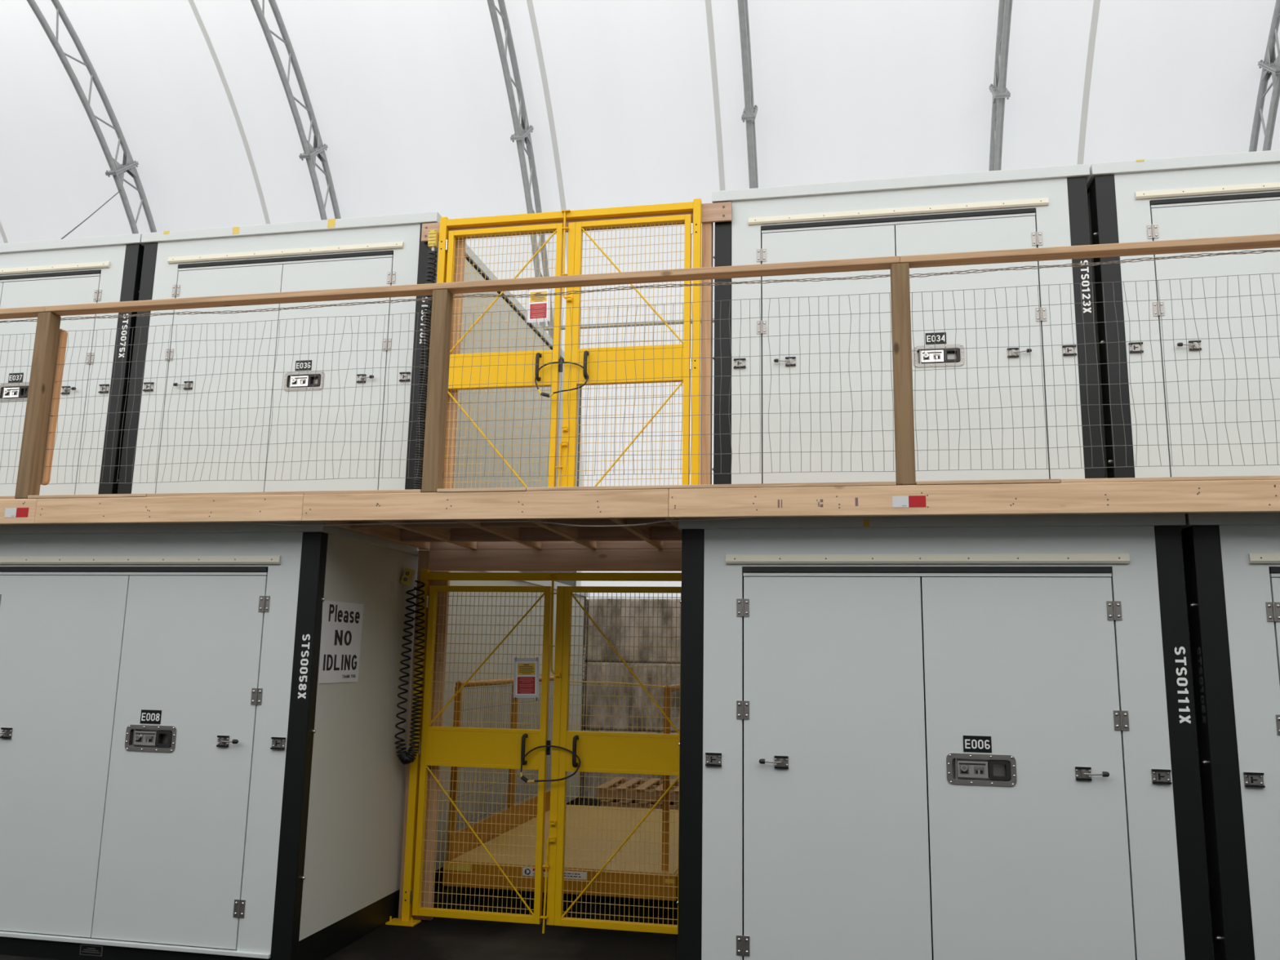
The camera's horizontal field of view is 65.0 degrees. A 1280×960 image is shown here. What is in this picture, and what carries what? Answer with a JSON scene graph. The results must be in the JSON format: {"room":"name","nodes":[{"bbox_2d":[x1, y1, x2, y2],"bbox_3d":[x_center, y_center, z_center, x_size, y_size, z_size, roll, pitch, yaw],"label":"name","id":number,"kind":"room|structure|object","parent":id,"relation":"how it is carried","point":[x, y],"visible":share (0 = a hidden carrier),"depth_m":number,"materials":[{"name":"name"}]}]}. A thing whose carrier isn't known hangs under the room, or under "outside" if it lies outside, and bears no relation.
{"room":"self-storage warehouse","nodes":[
{"label":"self-storage warehouse","id":0,"kind":"room"},
{"bbox_2d":[0,797,677,959],"bbox_3d":[-2.255,2.461,3.826,32.000,0.200,22.200,-1,-10,11],"label":"floor","id":1,"kind":"structure","parent":0,"point":[438,938],"depth_m":6.08,"materials":[{"name":"concrete"}]},
{"bbox_2d":[26,0,156,234],"bbox_3d":[-9.158,-3.179,6.194,0.280,11.487,21.101,-1,-10,11],"label":"truss","id":2,"kind":"object","parent":1,"relation":"on","point":[117,170],"visible":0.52,"depth_m":14.17,"materials":[{"name":"grey metal"}]},
{"bbox_2d":[60,189,121,239],"bbox_3d":[-6.146,-3.046,11.290,0.091,3.369,6.638,6,-11,-25],"label":"cable","id":3,"kind":"object","parent":2,"relation":"attached to","point":[80,224],"visible":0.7,"depth_m":11.18,"materials":[{"name":"grey metal"}]},
{"bbox_2d":[0,521,588,959],"bbox_3d":[-2.411,1.963,8.625,2.448,2.440,6.114,-1,-10,11],"label":"storage unit","id":4,"kind":"object","parent":1,"relation":"on","point":[180,779],"visible":0.94,"depth_m":5.71,"materials":[{"name":"white paint"}]},
{"bbox_2d":[27,493,146,498],"bbox_3d":[-3.097,0.210,6.433,0.869,0.018,1.355,-1,-10,11],"label":"sheet","id":5,"kind":"object","parent":4,"relation":"on","point":[101,495],"visible":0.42,"depth_m":5.77,"materials":[{"name":"brown wood"}]},
{"bbox_2d":[146,488,422,497],"bbox_3d":[-1.855,0.189,6.189,1.658,0.018,1.349,-1,-10,11],"label":"sheet","id":6,"kind":"object","parent":4,"relation":"on","point":[417,491],"visible":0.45,"depth_m":5.53,"materials":[{"name":"brown wood"}]},
{"bbox_2d":[34,494,303,524],"bbox_3d":[-2.669,0.168,5.672,1.689,0.146,0.039,-1,-10,11],"label":"board","id":7,"kind":"object","parent":6,"relation":"attached to","point":[267,508],"visible":1,"depth_m":5.65,"materials":[{"name":"beige wood"}]},
{"bbox_2d":[319,600,364,683],"bbox_3d":[-1.747,0.947,5.876,0.003,0.466,0.502,-1,-10,11],"label":"wall sign","id":8,"kind":"object","parent":4,"relation":"attached to","point":[341,622],"visible":1,"depth_m":5.87,"materials":[{"name":"white paper"}]},
{"bbox_2d":[117,211,581,586],"bbox_3d":[-2.285,-0.373,9.459,2.448,2.443,4.344,-1,-10,11],"label":"storage unit","id":9,"kind":"object","parent":4,"relation":"on","point":[380,251],"visible":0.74,"depth_m":7.46,"materials":[{"name":"white paint"}]},
{"bbox_2d":[394,567,425,764],"bbox_3d":[-1.509,1.212,6.598,0.185,1.273,0.119,5,-11,-21],"label":"coiled cable","id":10,"kind":"object","parent":4,"relation":"hanging from","point":[406,757],"visible":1,"depth_m":6.58,"materials":[{"name":"rubber"}]},
{"bbox_2d":[250,0,341,220],"bbox_3d":[-6.187,-3.230,5.603,0.280,11.487,21.101,-1,-10,11],"label":"truss","id":11,"kind":"object","parent":1,"relation":"on","point":[309,153],"visible":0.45,"depth_m":13.67,"materials":[{"name":"grey metal"}]},
{"bbox_2d":[398,550,432,918],"bbox_3d":[-1.499,1.669,6.737,0.082,2.396,0.073,-1,-10,11],"label":"gate post","id":12,"kind":"object","parent":1,"relation":"on","point":[423,558],"visible":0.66,"depth_m":6.72,"materials":[{"name":"metal"}]},
{"bbox_2d":[412,571,450,920],"bbox_3d":[-1.392,1.738,6.708,0.135,2.254,0.038,-1,-10,11],"label":"stud","id":13,"kind":"object","parent":1,"relation":"on","point":[433,583],"visible":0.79,"depth_m":6.66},
{"bbox_2d":[385,569,681,934],"bbox_3d":[-0.585,1.700,6.425,2.034,2.258,0.125,-1,-10,11],"label":"gate","id":14,"kind":"object","parent":1,"relation":"on","point":[602,752],"visible":0.78,"depth_m":6.47,"materials":[{"name":"yellow metal"}]},
{"bbox_2d":[513,657,539,701],"bbox_3d":[-0.740,1.295,6.541,0.179,0.283,0.006,-1,-10,11],"label":"notice sheet","id":15,"kind":"object","parent":14,"relation":"attached to","point":[526,670],"visible":1,"depth_m":6.54,"materials":[{"name":"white paper"}]},
{"bbox_2d":[520,745,580,782],"bbox_3d":[-0.568,1.805,6.373,0.391,0.233,0.045,0,-10,5],"label":"lock","id":16,"kind":"object","parent":14,"relation":"attached to","point":[523,778],"visible":1,"depth_m":6.36,"materials":[{"name":"rubber"}]},
{"bbox_2d":[442,675,679,916],"bbox_3d":[-0.272,2.389,8.145,1.616,1.509,2.813,-1,-10,11],"label":"scissor lift","id":17,"kind":"object","parent":1,"relation":"on","point":[670,881],"visible":0.52,"depth_m":7.10,"materials":[{"name":"yellow metal"}]},
{"bbox_2d":[581,728,586,798],"bbox_3d":[-1.494,3.515,12.677,1.792,0.820,0.750,-1,-10,11],"label":"concrete block","id":18,"kind":"object","parent":1,"relation":"on","point":[584,729],"visible":0.07,"depth_m":12.13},
{"bbox_2d":[582,661,594,728],"bbox_3d":[-1.480,2.711,12.819,1.792,0.808,0.750,-1,-10,11],"label":"concrete block","id":19,"kind":"object","parent":18,"relation":"on","point":[585,662],"visible":0.13,"depth_m":12.31,"materials":[{"name":"grey concrete"}]},
{"bbox_2d":[584,598,588,661],"bbox_3d":[-1.466,1.931,12.956,1.792,0.773,0.750,-1,-10,11],"label":"concrete block","id":20,"kind":"object","parent":19,"relation":"on","point":[587,599],"visible":0.14,"depth_m":12.44,"materials":[{"name":"grey concrete"}]},
{"bbox_2d":[583,728,679,799],"bbox_3d":[0.281,3.484,12.324,1.812,0.820,0.750,-1,-10,11],"label":"concrete block","id":21,"kind":"object","parent":1,"relation":"on","point":[602,780],"visible":0.1,"depth_m":12.06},
{"bbox_2d":[585,662,679,732],"bbox_3d":[0.295,2.681,12.465,1.812,0.808,0.750,-1,-10,11],"label":"concrete block","id":22,"kind":"object","parent":21,"relation":"on","point":[671,672],"visible":0.38,"depth_m":12.17,"materials":[{"name":"grey concrete"}]},
{"bbox_2d":[586,598,680,662],"bbox_3d":[0.309,1.900,12.602,1.812,0.773,0.750,-1,-10,11],"label":"concrete block","id":23,"kind":"object","parent":22,"relation":"on","point":[606,602],"visible":0.48,"depth_m":12.29,"materials":[{"name":"grey concrete"}]},
{"bbox_2d":[737,0,758,188],"bbox_3d":[-0.247,-3.333,4.420,0.280,11.487,21.101,-1,-10,11],"label":"truss","id":24,"kind":"object","parent":1,"relation":"on","point":[749,113],"visible":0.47,"depth_m":12.57,"materials":[{"name":"grey metal"}]},
{"bbox_2d":[676,513,1213,959],"bbox_3d":[1.972,1.887,7.752,2.448,2.440,6.114,-1,-10,11],"label":"storage unit","id":25,"kind":"object","parent":1,"relation":"on","point":[954,737],"visible":1,"depth_m":4.85,"materials":[{"name":"white paint"}]},
{"bbox_2d":[427,549,681,571],"bbox_3d":[-0.488,0.535,6.699,1.948,0.141,0.038,-1,-10,11],"label":"header","id":26,"kind":"object","parent":25,"relation":"attached to","point":[554,560],"visible":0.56,"depth_m":6.69,"materials":[{"name":"brown wood"}]},
{"bbox_2d":[320,521,430,549],"bbox_3d":[-1.595,0.281,6.202,0.038,0.146,1.441,-1,-10,11],"label":"joist","id":27,"kind":"object","parent":26,"relation":"on","point":[390,534],"visible":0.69,"depth_m":6.24,"materials":[{"name":"brown wood"}]},
{"bbox_2d":[350,520,399,528],"bbox_3d":[-1.512,0.204,5.760,0.298,0.145,0.038,-1,-10,11],"label":"blocking","id":28,"kind":"object","parent":27,"relation":"attached to","point":[353,526],"visible":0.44,"depth_m":5.74,"materials":[{"name":"brown wood"}]},
{"bbox_2d":[400,528,445,542],"bbox_3d":[-1.380,0.322,6.416,0.298,0.145,0.038,-1,-10,11],"label":"blocking","id":29,"kind":"object","parent":27,"relation":"attached to","point":[406,535],"visible":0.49,"depth_m":6.40,"materials":[{"name":"brown wood"}]},
{"bbox_2d":[377,520,476,549],"bbox_3d":[-1.264,0.275,6.136,0.038,0.146,1.441,-1,-10,11],"label":"joist","id":30,"kind":"object","parent":26,"relation":"on","point":[442,534],"visible":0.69,"depth_m":6.15,"materials":[{"name":"brown wood"}]},
{"bbox_2d":[404,520,475,528],"bbox_3d":[-1.124,0.197,5.682,0.416,0.145,0.038,-1,-10,11],"label":"blocking","id":31,"kind":"object","parent":30,"relation":"attached to","point":[427,525],"visible":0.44,"depth_m":5.66,"materials":[{"name":"brown wood"}]},
{"bbox_2d":[450,527,512,542],"bbox_3d":[-0.992,0.315,6.339,0.416,0.145,0.038,-1,-10,11],"label":"blocking","id":32,"kind":"object","parent":30,"relation":"attached to","point":[469,534],"visible":0.5,"depth_m":6.33,"materials":[{"name":"brown wood"}]},
{"bbox_2d":[302,488,669,521],"bbox_3d":[-0.847,0.137,5.309,2.027,0.146,0.039,-1,-10,11],"label":"board","id":33,"kind":"object","parent":30,"relation":"attached to","point":[638,503],"visible":1,"depth_m":5.28,"materials":[{"name":"beige wood"}]},
{"bbox_2d":[421,288,453,493],"bbox_3d":[-1.108,-0.487,5.502,0.089,1.138,0.089,-1,-10,11],"label":"post","id":34,"kind":"object","parent":33,"relation":"on","point":[433,473],"visible":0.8,"depth_m":5.47,"materials":[{"name":"brown wood"}]},
{"bbox_2d":[44,256,899,315],"bbox_3d":[-1.128,-1.067,5.609,4.998,0.038,0.089,-1,-10,11],"label":"rail","id":35,"kind":"object","parent":34,"relation":"on","point":[874,263],"visible":0.86,"depth_m":5.52,"materials":[{"name":"brown wood"}]},
{"bbox_2d":[0,249,1279,323],"bbox_3d":[-0.625,-1.026,5.558,10.484,0.046,0.016,-1,-10,11],"label":"cord","id":36,"kind":"object","parent":34,"relation":"attached to","point":[1264,251],"visible":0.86,"depth_m":5.37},
{"bbox_2d":[443,292,895,477],"bbox_3d":[0.094,-0.486,5.309,2.515,0.945,0.009,-1,-10,11],"label":"wire fence","id":37,"kind":"object","parent":34,"relation":"attached to","point":[869,313],"visible":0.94,"depth_m":5.30,"materials":[{"name":"grey metal"}]},
{"bbox_2d":[247,517,746,526],"bbox_3d":[-0.898,0.222,5.347,3.264,0.067,0.007,-1,-10,11],"label":"cable","id":38,"kind":"object","parent":33,"relation":"hanging from","point":[721,517],"visible":0.77,"depth_m":5.31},
{"bbox_2d":[456,520,541,549],"bbox_3d":[-0.818,0.268,6.048,0.038,0.146,1.441,-1,-10,11],"label":"joist","id":39,"kind":"object","parent":26,"relation":"on","point":[510,533],"visible":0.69,"depth_m":6.07,"materials":[{"name":"brown wood"}]},
{"bbox_2d":[436,487,527,492],"bbox_3d":[-0.753,0.170,5.965,0.588,0.018,1.358,-1,-10,11],"label":"sheet","id":40,"kind":"object","parent":39,"relation":"on","point":[500,489],"visible":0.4,"depth_m":5.30,"materials":[{"name":"brown wood"}]},
{"bbox_2d":[481,520,541,527],"bbox_3d":[-0.715,0.190,5.601,0.342,0.145,0.038,-1,-10,11],"label":"blocking","id":41,"kind":"object","parent":39,"relation":"attached to","point":[483,524],"visible":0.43,"depth_m":5.58,"materials":[{"name":"brown wood"}]},
{"bbox_2d":[519,527,573,541],"bbox_3d":[-0.582,0.308,6.257,0.342,0.145,0.038,-1,-10,11],"label":"blocking","id":42,"kind":"object","parent":39,"relation":"attached to","point":[526,534],"visible":0.51,"depth_m":6.24,"materials":[{"name":"brown wood"}]},
{"bbox_2d":[417,540,681,550],"bbox_3d":[-0.537,0.392,6.724,2.008,0.146,0.018,-1,-10,11],"label":"board","id":43,"kind":"object","parent":26,"relation":"on","point":[668,544],"visible":0.24,"depth_m":6.71,"materials":[{"name":"brown wood"}]},
{"bbox_2d":[526,519,596,549],"bbox_3d":[-0.445,0.261,5.973,0.038,0.146,1.441,-1,-10,11],"label":"joist","id":44,"kind":"object","parent":26,"relation":"on","point":[571,533],"visible":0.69,"depth_m":6.00,"materials":[{"name":"brown wood"}]},
{"bbox_2d":[546,519,617,527],"bbox_3d":[-0.307,0.183,5.520,0.411,0.145,0.038,-1,-10,11],"label":"blocking","id":45,"kind":"object","parent":44,"relation":"attached to","point":[575,522],"visible":0.21,"depth_m":5.50,"materials":[{"name":"brown wood"}]},
{"bbox_2d":[577,526,644,541],"bbox_3d":[-0.174,0.301,6.176,0.411,0.145,0.038,-1,-10,11],"label":"blocking","id":46,"kind":"object","parent":44,"relation":"attached to","point":[585,533],"visible":0.49,"depth_m":6.16,"materials":[{"name":"brown wood"}]},
{"bbox_2d":[609,518,663,548],"bbox_3d":[-0.004,0.253,5.885,0.038,0.146,1.441,-1,-10,11],"label":"joist","id":47,"kind":"object","parent":26,"relation":"on","point":[642,532],"visible":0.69,"depth_m":5.88,"materials":[{"name":"brown wood"}]},
{"bbox_2d":[626,518,673,526],"bbox_3d":[0.057,0.177,5.447,0.253,0.145,0.038,-1,-10,11],"label":"blocking","id":48,"kind":"object","parent":47,"relation":"attached to","point":[629,521],"visible":0.36,"depth_m":5.43,"materials":[{"name":"brown wood"}]},
{"bbox_2d":[649,525,681,540],"bbox_3d":[0.190,0.295,6.104,0.253,0.145,0.038,-1,-10,11],"label":"blocking","id":49,"kind":"object","parent":47,"relation":"attached to","point":[657,533],"visible":0.31,"depth_m":6.09,"materials":[{"name":"brown wood"}]},
{"bbox_2d":[665,518,680,531],"bbox_3d":[0.283,0.248,5.828,0.038,0.146,1.441,-1,-10,11],"label":"joist","id":50,"kind":"object","parent":26,"relation":"on","point":[675,524],"visible":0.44,"depth_m":5.30,"materials":[{"name":"brown wood"}]},
{"bbox_2d":[526,481,896,491],"bbox_3d":[0.458,0.149,5.725,1.876,0.018,1.354,-1,-10,11],"label":"sheet","id":51,"kind":"object","parent":25,"relation":"on","point":[862,483],"visible":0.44,"depth_m":5.06,"materials":[{"name":"brown wood"}]},
{"bbox_2d":[711,164,1105,484],"bbox_3d":[2.098,-0.447,8.586,2.448,2.440,4.344,-1,-10,11],"label":"storage unit","id":52,"kind":"object","parent":25,"relation":"on","point":[1047,206],"visible":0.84,"depth_m":6.55,"materials":[{"name":"white paint"}]},
{"bbox_2d":[421,201,731,241],"bbox_3d":[-0.482,-1.823,7.110,2.264,0.135,0.025,-1,-10,11],"label":"beam","id":53,"kind":"structure","parent":52,"relation":"attached to","point":[717,211],"depth_m":7.03,"materials":[{"name":"brown wood"}]},
{"bbox_2d":[413,229,438,489],"bbox_3d":[-1.510,-0.772,7.061,0.076,2.084,0.078,-1,-10,11],"label":"pendant","id":54,"kind":"object","parent":53,"relation":"hanging from","point":[433,240],"visible":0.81,"depth_m":7.04,"materials":[{"name":"plastic"}]},
{"bbox_2d":[443,239,466,488],"bbox_3d":[-1.351,-0.774,7.121,0.140,2.255,0.024,-1,-10,11],"label":"stud","id":55,"kind":"object","parent":53,"relation":"attached to","point":[460,269],"visible":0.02,"depth_m":7.12,"materials":[{"name":"beige wood"}]},
{"bbox_2d":[436,198,702,488],"bbox_3d":[-0.540,-0.805,6.866,2.034,2.258,0.125,-1,-10,11],"label":"gate","id":56,"kind":"object","parent":53,"relation":"attached to","point":[655,368],"visible":0.66,"depth_m":6.89,"materials":[{"name":"yellow metal"}]},
{"bbox_2d":[526,288,551,325],"bbox_3d":[-0.706,-1.213,6.985,0.176,0.282,0.006,-1,-10,11],"label":"notice sheet","id":57,"kind":"object","parent":56,"relation":"attached to","point":[538,303],"visible":0.84,"depth_m":6.98,"materials":[{"name":"white paper"}]},
{"bbox_2d":[534,361,587,397],"bbox_3d":[-0.534,-0.683,6.808,0.370,0.261,0.048,0,-10,6],"label":"lock","id":58,"kind":"object","parent":56,"relation":"attached to","point":[544,394],"visible":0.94,"depth_m":6.79,"materials":[{"name":"rubber"}]},
{"bbox_2d":[700,203,713,484],"bbox_3d":[0.452,-0.798,6.799,0.067,2.255,0.089,-1,-10,11],"label":"stud","id":59,"kind":"object","parent":52,"relation":"attached to","point":[707,228],"visible":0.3,"depth_m":6.76,"materials":[{"name":"beige wood"}]},
{"bbox_2d":[915,479,1060,484],"bbox_3d":[1.748,0.127,5.468,0.750,0.018,1.356,-1,-10,11],"label":"sheet","id":60,"kind":"object","parent":25,"relation":"on","point":[1010,481],"visible":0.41,"depth_m":4.80,"materials":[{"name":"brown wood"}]},
{"bbox_2d":[988,0,1013,171],"bbox_3d":[2.723,-3.384,3.828,0.280,11.487,21.101,-1,-10,11],"label":"truss","id":61,"kind":"object","parent":1,"relation":"on","point":[998,90],"visible":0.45,"depth_m":12.10,"materials":[{"name":"grey metal"}]},
{"bbox_2d":[1180,512,1279,959],"bbox_3d":[4.386,1.845,7.271,2.448,2.440,6.114,-1,-10,11],"label":"storage unit","id":62,"kind":"object","parent":1,"relation":"on","point":[1232,560],"visible":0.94,"depth_m":4.63,"materials":[{"name":"white paint"}]},
{"bbox_2d":[1059,475,1279,483],"bbox_3d":[3.363,0.099,5.148,2.539,0.018,1.351,-1,-10,11],"label":"sheet","id":63,"kind":"object","parent":62,"relation":"on","point":[1274,477],"visible":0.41,"depth_m":4.65,"materials":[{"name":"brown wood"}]},
{"bbox_2d":[668,479,1279,518],"bbox_3d":[2.313,0.082,4.679,4.416,0.146,0.040,-1,-10,11],"label":"board","id":64,"kind":"object","parent":63,"relation":"attached to","point":[1222,495],"visible":1,"depth_m":4.80,"materials":[{"name":"brown wood"}]},
{"bbox_2d":[890,262,915,485],"bbox_3d":[1.312,-0.529,5.020,0.089,1.138,0.089,-1,-10,11],"label":"post","id":65,"kind":"object","parent":64,"relation":"on","point":[904,449],"visible":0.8,"depth_m":4.98,"materials":[{"name":"brown wood"}]},
{"bbox_2d":[899,233,1279,268],"bbox_3d":[2.914,-1.136,4.804,3.245,0.038,0.089,-1,-10,11],"label":"rail","id":66,"kind":"object","parent":65,"relation":"on","point":[1264,241],"visible":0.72,"depth_m":4.92,"materials":[{"name":"brown wood"}]},
{"bbox_2d":[910,272,1279,471],"bbox_3d":[2.918,-0.527,4.745,3.243,0.937,0.009,-1,-10,11],"label":"wire fence","id":67,"kind":"object","parent":65,"relation":"attached to","point":[1215,297],"visible":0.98,"depth_m":4.88,"materials":[{"name":"grey metal"}]},
{"bbox_2d":[1086,149,1279,478],"bbox_3d":[4.512,-0.488,8.105,2.448,2.440,4.344,-1,-10,11],"label":"storage unit","id":68,"kind":"object","parent":62,"relation":"on","point":[1236,193],"visible":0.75,"depth_m":6.22,"materials":[{"name":"white paint"}]},
{"bbox_2d":[1248,0,1279,151],"bbox_3d":[5.694,-3.435,3.237,0.280,11.487,21.101,-1,-10,11],"label":"truss","id":69,"kind":"object","parent":1,"relation":"on","point":[1270,65],"visible":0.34,"depth_m":11.71,"materials":[{"name":"grey metal"}]},
{"bbox_3d":[0.207,3.526,10.565,1.100,0.126,0.960,-1,-10,11],"label":"pallet","id":70,"kind":"object","parent":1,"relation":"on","visible":0},
{"bbox_2d":[600,798,678,809],"bbox_3d":[0.226,3.398,10.568,1.100,0.126,0.960,-1,-10,11],"label":"pallet","id":71,"kind":"object","parent":70,"relation":"on","point":[635,803],"visible":0.23,"depth_m":10.18,"materials":[{"name":"brown wood"}]},
{"bbox_2d":[595,776,679,802],"bbox_3d":[0.186,3.281,10.634,1.100,0.126,0.960,-1,-10,11],"label":"pallet","id":72,"kind":"object","parent":71,"relation":"on","point":[646,784],"visible":0.44,"depth_m":10.27,"materials":[{"name":"brown wood"}]},
{"bbox_3d":[-4.821,2.004,9.105,2.448,2.440,6.114,-1,-10,11],"label":"storage unit","id":73,"kind":"object","parent":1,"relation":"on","visible":0},
{"bbox_2d":[0,496,14,499],"bbox_3d":[-4.597,0.237,6.737,2.191,0.018,1.344,-1,-10,11],"label":"sheet","id":74,"kind":"object","parent":73,"relation":"on","point":[1,497],"visible":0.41,"depth_m":5.88,"materials":[{"name":"brown wood"}]},
{"bbox_2d":[0,498,37,524],"bbox_3d":[-4.651,0.203,6.066,2.350,0.146,0.040,-1,-10,11],"label":"board","id":75,"kind":"object","parent":74,"relation":"attached to","point":[12,511],"visible":1,"depth_m":5.84,"materials":[{"name":"brown wood"}]},
{"bbox_2d":[14,311,61,498],"bbox_3d":[-3.591,-0.444,5.997,0.089,1.138,0.089,-1,-10,11],"label":"post","id":76,"kind":"object","parent":75,"relation":"on","point":[48,323],"visible":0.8,"depth_m":5.97,"materials":[{"name":"brown wood"}]},
{"bbox_2d":[0,333,35,484],"bbox_3d":[-4.680,-0.421,6.263,2.242,0.942,0.009,-1,-10,11],"label":"wire fence","id":77,"kind":"object","parent":76,"relation":"attached to","point":[11,433],"visible":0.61,"depth_m":6.10,"materials":[{"name":"grey metal"}]},
{"bbox_2d":[0,306,45,319],"bbox_3d":[-4.678,-1.006,6.316,2.240,0.038,0.089,-1,-10,11],"label":"rail","id":78,"kind":"object","parent":76,"relation":"on","point":[25,312],"visible":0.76,"depth_m":6.10,"materials":[{"name":"brown wood"}]},
{"bbox_2d":[40,328,67,485],"bbox_3d":[-3.545,-0.445,6.061,0.062,0.964,0.038,-1,-10,11],"label":"batten","id":79,"kind":"object","parent":76,"relation":"attached to","point":[53,415],"visible":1,"depth_m":6.04,"materials":[{"name":"brown wood"}]},
{"bbox_2d":[41,311,430,484],"bbox_3d":[-2.344,-0.460,5.797,2.439,0.955,0.009,-1,-10,11],"label":"wire fence","id":80,"kind":"object","parent":76,"relation":"attached to","point":[400,331],"visible":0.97,"depth_m":5.78,"materials":[{"name":"grey metal"}]},
{"bbox_2d":[0,233,144,496],"bbox_3d":[-4.695,-0.330,9.938,2.448,2.440,4.344,-1,-10,11],"label":"storage unit","id":81,"kind":"object","parent":73,"relation":"on","point":[102,268],"visible":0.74,"depth_m":7.80,"materials":[{"name":"white paint"}]},
{"bbox_2d":[542,318,714,330],"bbox_3d":[0.405,-2.154,13.741,22.500,0.064,0.061,-1,-10,11],"label":"pipe","id":82,"kind":"object","parent":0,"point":[637,323],"visible":0.02,"depth_m":13.83,"materials":[{"name":"metal"}]},
{"bbox_2d":[0,0,1279,599],"bbox_3d":[-2.169,-3.353,4.761,32.000,11.577,21.190,-1,-10,11],"label":"ceiling","id":83,"kind":"structure","parent":0,"point":[409,99],"depth_m":13.44,"materials":[{"name":"white fabric"}]},
{"bbox_2d":[0,221,8,243],"bbox_3d":[-11.838,-3.180,6.685,0.074,11.565,21.166,-1,-10,11],"label":"trim","id":84,"kind":"structure","parent":83,"relation":"attached to","point":[2,231],"depth_m":15.82,"materials":[{"name":"grey metal"}]},
{"bbox_2d":[187,0,270,224],"bbox_3d":[-7.366,-3.257,5.795,0.074,11.565,21.166,-1,-10,11],"label":"trim","id":85,"kind":"structure","parent":83,"relation":"attached to","point":[192,3],"depth_m":14.18,"materials":[{"name":"grey metal"}]},
{"bbox_2d":[487,0,553,338],"bbox_3d":[-3.217,-3.281,5.011,0.280,11.487,21.101,-1,-10,11],"label":"truss","id":86,"kind":"object","parent":83,"relation":"attached to","point":[522,135],"visible":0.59,"depth_m":13.29,"materials":[{"name":"grey metal"}]},
{"bbox_2d":[526,0,582,586],"bbox_3d":[-2.905,-3.334,4.906,0.074,11.565,21.166,-1,-10,11],"label":"trim","id":87,"kind":"structure","parent":83,"relation":"attached to","point":[530,4],"depth_m":13.62,"materials":[{"name":"grey metal"}]},
{"bbox_2d":[705,0,724,191],"bbox_3d":[-0.698,-3.372,4.467,0.074,11.565,21.166,-1,-10,11],"label":"trim","id":88,"kind":"structure","parent":83,"relation":"attached to","point":[708,2],"depth_m":13.07,"materials":[{"name":"grey metal"}]},
{"bbox_2d":[1076,0,1100,164],"bbox_3d":[3.773,-3.449,3.576,0.074,11.565,21.166,-1,-10,11],"label":"trim","id":89,"kind":"structure","parent":83,"relation":"attached to","point":[1096,3],"depth_m":12.31,"materials":[{"name":"grey metal"}]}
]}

